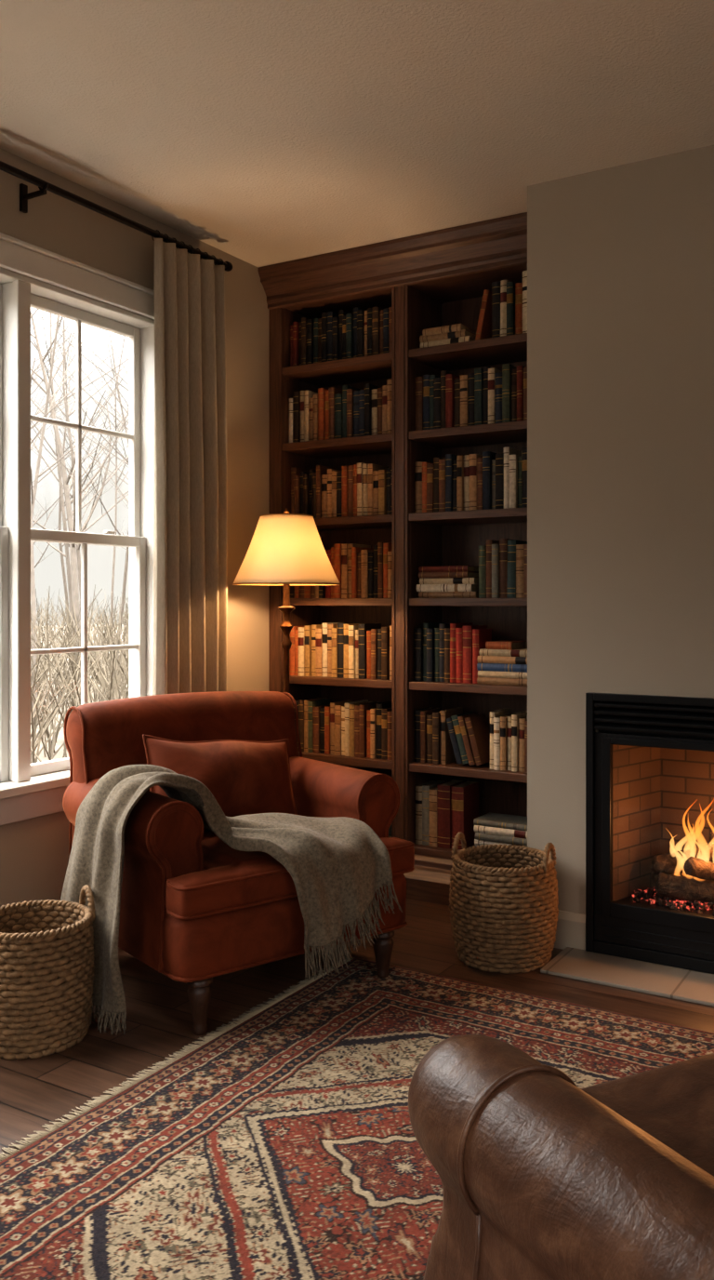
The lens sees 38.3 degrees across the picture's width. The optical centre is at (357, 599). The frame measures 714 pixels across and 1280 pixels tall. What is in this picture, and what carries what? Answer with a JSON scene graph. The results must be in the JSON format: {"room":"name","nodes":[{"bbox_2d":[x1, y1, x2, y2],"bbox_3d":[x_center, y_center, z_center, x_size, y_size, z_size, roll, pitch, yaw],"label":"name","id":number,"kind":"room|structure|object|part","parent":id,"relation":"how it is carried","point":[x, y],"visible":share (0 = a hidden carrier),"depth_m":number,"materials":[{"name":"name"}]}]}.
{"room":"library","nodes":[
{"label":"library","id":0,"kind":"room"},
{"bbox_2d":[0,147,269,906],"bbox_3d":[-1.785,-0.130,2.490,0.150,2.700,6.120,0,0,31],"label":"wall","id":1,"kind":"structure","parent":0,"point":[34,851],"depth_m":4.12,"materials":[{"name":"beige paint"}]},
{"bbox_2d":[0,232,154,826],"bbox_3d":[-1.331,-0.228,3.191,0.205,1.925,2.220,0,0,31],"label":"frame","id":2,"kind":"object","parent":1,"relation":"attached to","point":[28,791],"visible":0.7,"depth_m":3.51,"materials":[{"name":"white paint"}]},
{"bbox_2d":[0,160,232,271],"bbox_3d":[-1.284,-1.346,3.058,0.123,0.092,2.822,0,0,31],"label":"curtain rod","id":3,"kind":"object","parent":1,"relation":"attached to","point":[44,186],"visible":0.85,"depth_m":3.54,"materials":[{"name":"metal"}]},
{"bbox_2d":[152,238,227,695],"bbox_3d":[-0.656,-0.072,4.005,0.112,2.560,0.452,0,0,31],"label":"curtain","id":4,"kind":"object","parent":3,"relation":"hanging from","point":[190,620],"visible":0.64,"depth_m":4.01,"materials":[{"name":"fabric"}]},
{"bbox_2d":[0,0,713,266],"bbox_3d":[0.437,-1.540,1.150,5.340,0.120,6.120,0,0,31],"label":"ceiling","id":5,"kind":"structure","parent":0,"point":[262,133],"depth_m":3.07,"materials":[{"name":"paint"}]},
{"bbox_2d":[0,898,713,1160],"bbox_3d":[0.437,1.280,1.150,5.340,0.120,6.120,0,0,31],"label":"floor","id":6,"kind":"structure","parent":0,"point":[34,1092],"depth_m":3.07,"materials":[{"name":"brown wood"}]},
{"bbox_2d":[0,884,95,1059],"bbox_3d":[-0.908,1.022,2.874,0.340,0.402,0.339,0,0,19],"label":"wicker basket","id":7,"kind":"object","parent":6,"relation":"on","point":[47,966],"visible":1,"depth_m":2.75,"materials":[{"name":"beige wicker"}]},
{"bbox_2d":[62,691,414,1035],"bbox_3d":[-0.397,0.774,3.382,0.933,0.891,0.839,0,0,-38],"label":"armchair","id":8,"kind":"object","parent":6,"relation":"on","point":[195,908],"visible":0.69,"depth_m":3.30,"materials":[{"name":"orange fabric"}]},
{"bbox_3d":[-0.709,0.813,3.180,0.190,0.475,0.650,0,0,-38],"label":"arm","id":9,"kind":"part","parent":8,"relation":"part of","materials":[{"name":"orange fabric"}]},
{"bbox_2d":[145,736,295,828],"bbox_3d":[-0.447,0.614,3.439,0.557,0.343,0.205,0,0,-31],"label":"lumbar pillow","id":10,"kind":"object","parent":8,"relation":"on","point":[244,777],"depth_m":3.39,"materials":[{"name":"orange fabric"}]},
{"bbox_2d":[60,764,402,1034],"bbox_3d":[-0.380,0.858,3.106,1.026,0.714,0.410,0,0,-15],"label":"throw blanket","id":11,"kind":"object","parent":8,"relation":"on","point":[337,867],"visible":0.8,"depth_m":3.03,"materials":[{"name":"grey fabric"}]},
{"bbox_3d":[-0.382,0.965,3.363,0.838,0.180,0.753,0,0,-38],"label":"seat","id":12,"kind":"part","parent":8,"relation":"part of","materials":[{"name":"orange fabric"}]},
{"bbox_2d":[165,829,414,916],"bbox_3d":[-0.323,0.819,3.288,0.850,0.122,0.595,0,0,-38],"label":"seat cushion","id":13,"kind":"object","parent":8,"relation":"on","point":[223,881],"depth_m":2.95,"materials":[{"name":"orange fabric"}]},
{"bbox_3d":[-0.126,0.813,3.636,0.190,0.475,0.650,0,0,-38],"label":"arm","id":14,"kind":"part","parent":8,"relation":"part of","materials":[{"name":"orange fabric"}]},
{"bbox_2d":[232,507,340,693],"bbox_3d":[-0.284,0.425,4.142,0.436,1.590,0.436,0,0,31],"label":"floor lamp","id":15,"kind":"object","parent":6,"relation":"on","point":[286,550],"visible":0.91,"depth_m":4.02,"materials":[{"name":"beige fabric"}]},
{"bbox_3d":[-0.284,-0.200,4.142,0.432,0.274,0.432,0,0,31],"label":"lamp shade","id":16,"kind":"part","parent":15,"relation":"part of","materials":[{"name":"beige fabric"}]},
{"bbox_3d":[-0.284,-0.201,4.142,0.436,0.279,0.436,0,0,31],"label":"shade trim","id":17,"kind":"part","parent":15,"relation":"part of","materials":[{"name":"beige fabric"}]},
{"bbox_2d":[0,956,713,1279],"bbox_3d":[0.715,1.215,1.824,3.050,0.009,2.108,0,0,31],"label":"rug","id":18,"kind":"object","parent":6,"relation":"on","point":[283,1144],"visible":0.68,"depth_m":2.30,"materials":[{"name":"fabric"}]},
{"bbox_2d":[408,1034,713,1279],"bbox_3d":[1.122,0.778,1.417,1.956,0.863,1.083,0,0,-27],"label":"leather sofa","id":19,"kind":"object","parent":18,"relation":"on","point":[543,1176],"visible":1,"depth_m":1.19,"materials":[{"name":"brown leather"}]},
{"bbox_3d":[0.209,0.851,1.282,0.206,0.539,0.008,0,0,-27],"label":"arm piping","id":20,"kind":"part","parent":19,"relation":"part of","materials":[{"name":"brown leather"}]},
{"bbox_2d":[581,1053,713,1176],"bbox_3d":[0.685,0.821,1.366,0.775,0.178,0.780,0,0,-27],"label":"seat cushion","id":21,"kind":"object","parent":19,"relation":"on","point":[673,1103],"depth_m":1.50,"materials":[{"name":"brown leather"}]},
{"bbox_2d":[258,212,527,906],"bbox_3d":[0.252,-0.130,4.403,1.361,2.699,0.429,0,0,31],"label":"bookcase","id":22,"kind":"object","parent":6,"relation":"on","point":[413,275],"visible":0.41,"depth_m":4.37,"materials":[{"name":"brown wood"}]},
{"bbox_2d":[289,270,527,849],"bbox_3d":[0.250,-0.140,4.413,1.202,2.329,0.199,0,0,31],"label":"books","id":23,"kind":"object","parent":22,"relation":"in","point":[462,652],"visible":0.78,"depth_m":4.29,"materials":[{"name":"paper"}]},
{"bbox_2d":[448,832,559,973],"bbox_3d":[0.499,1.017,3.508,0.373,0.412,0.372,0,0,4],"label":"wicker basket","id":24,"kind":"object","parent":6,"relation":"on","point":[503,908],"visible":1,"depth_m":3.37,"materials":[{"name":"beige wicker"}]},
{"bbox_2d":[540,946,713,1006],"bbox_3d":[1.180,1.214,3.171,1.195,0.012,0.269,0,0,31],"label":"hearth","id":25,"kind":"object","parent":6,"relation":"on","point":[673,982],"depth_m":3.31,"materials":[{"name":"beige stone"}]},
{"bbox_2d":[586,692,713,973],"bbox_3d":[1.311,0.762,3.431,1.002,0.887,0.370,0,0,31],"label":"gas fireplace","id":26,"kind":"object","parent":25,"relation":"on","point":[650,759],"visible":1,"depth_m":3.52,"materials":[{"name":"black metal"}]},
{"bbox_2d":[527,145,713,914],"bbox_3d":[1.432,-0.130,3.562,1.527,2.700,0.660,0,0,31],"label":"wall","id":27,"kind":"structure","parent":0,"point":[620,259],"depth_m":3.52,"materials":[{"name":"beige paint"}]},
{"bbox_2d":[553,909,586,949],"bbox_3d":[0.743,1.155,3.700,0.237,0.130,0.216,0,0,31],"label":"baseboard","id":28,"kind":"structure","parent":27,"relation":"attached to","point":[571,926],"depth_m":3.58,"materials":[{"name":"beige paint"}]},
{"label":"outside","id":29,"kind":"structure","parent":0,"visible":0},
{"bbox_2d":[30,624,129,762],"bbox_3d":[-19.203,1.945,29.102,57.050,0.050,90.000,0,0,31],"label":"ground","id":30,"kind":"structure","parent":29,"point":[60,737],"depth_m":15.10,"materials":[{"name":"white snow"}]},
{"bbox_2d":[30,308,129,728],"bbox_3d":[-8.768,-5.565,25.250,15.569,15.037,28.422,0,0,-9],"label":"bare trees","id":31,"kind":"object","parent":30,"relation":"on","point":[73,568],"visible":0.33,"depth_m":21.54,"materials":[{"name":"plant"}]},
{"bbox_2d":[30,584,129,763],"bbox_3d":[-5.757,0.790,22.699,16.060,2.311,28.217,0,0,-30],"label":"bare shrubs","id":32,"kind":"object","parent":30,"relation":"on","point":[67,684],"visible":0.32,"depth_m":12.56,"materials":[{"name":"plant"}]}
]}

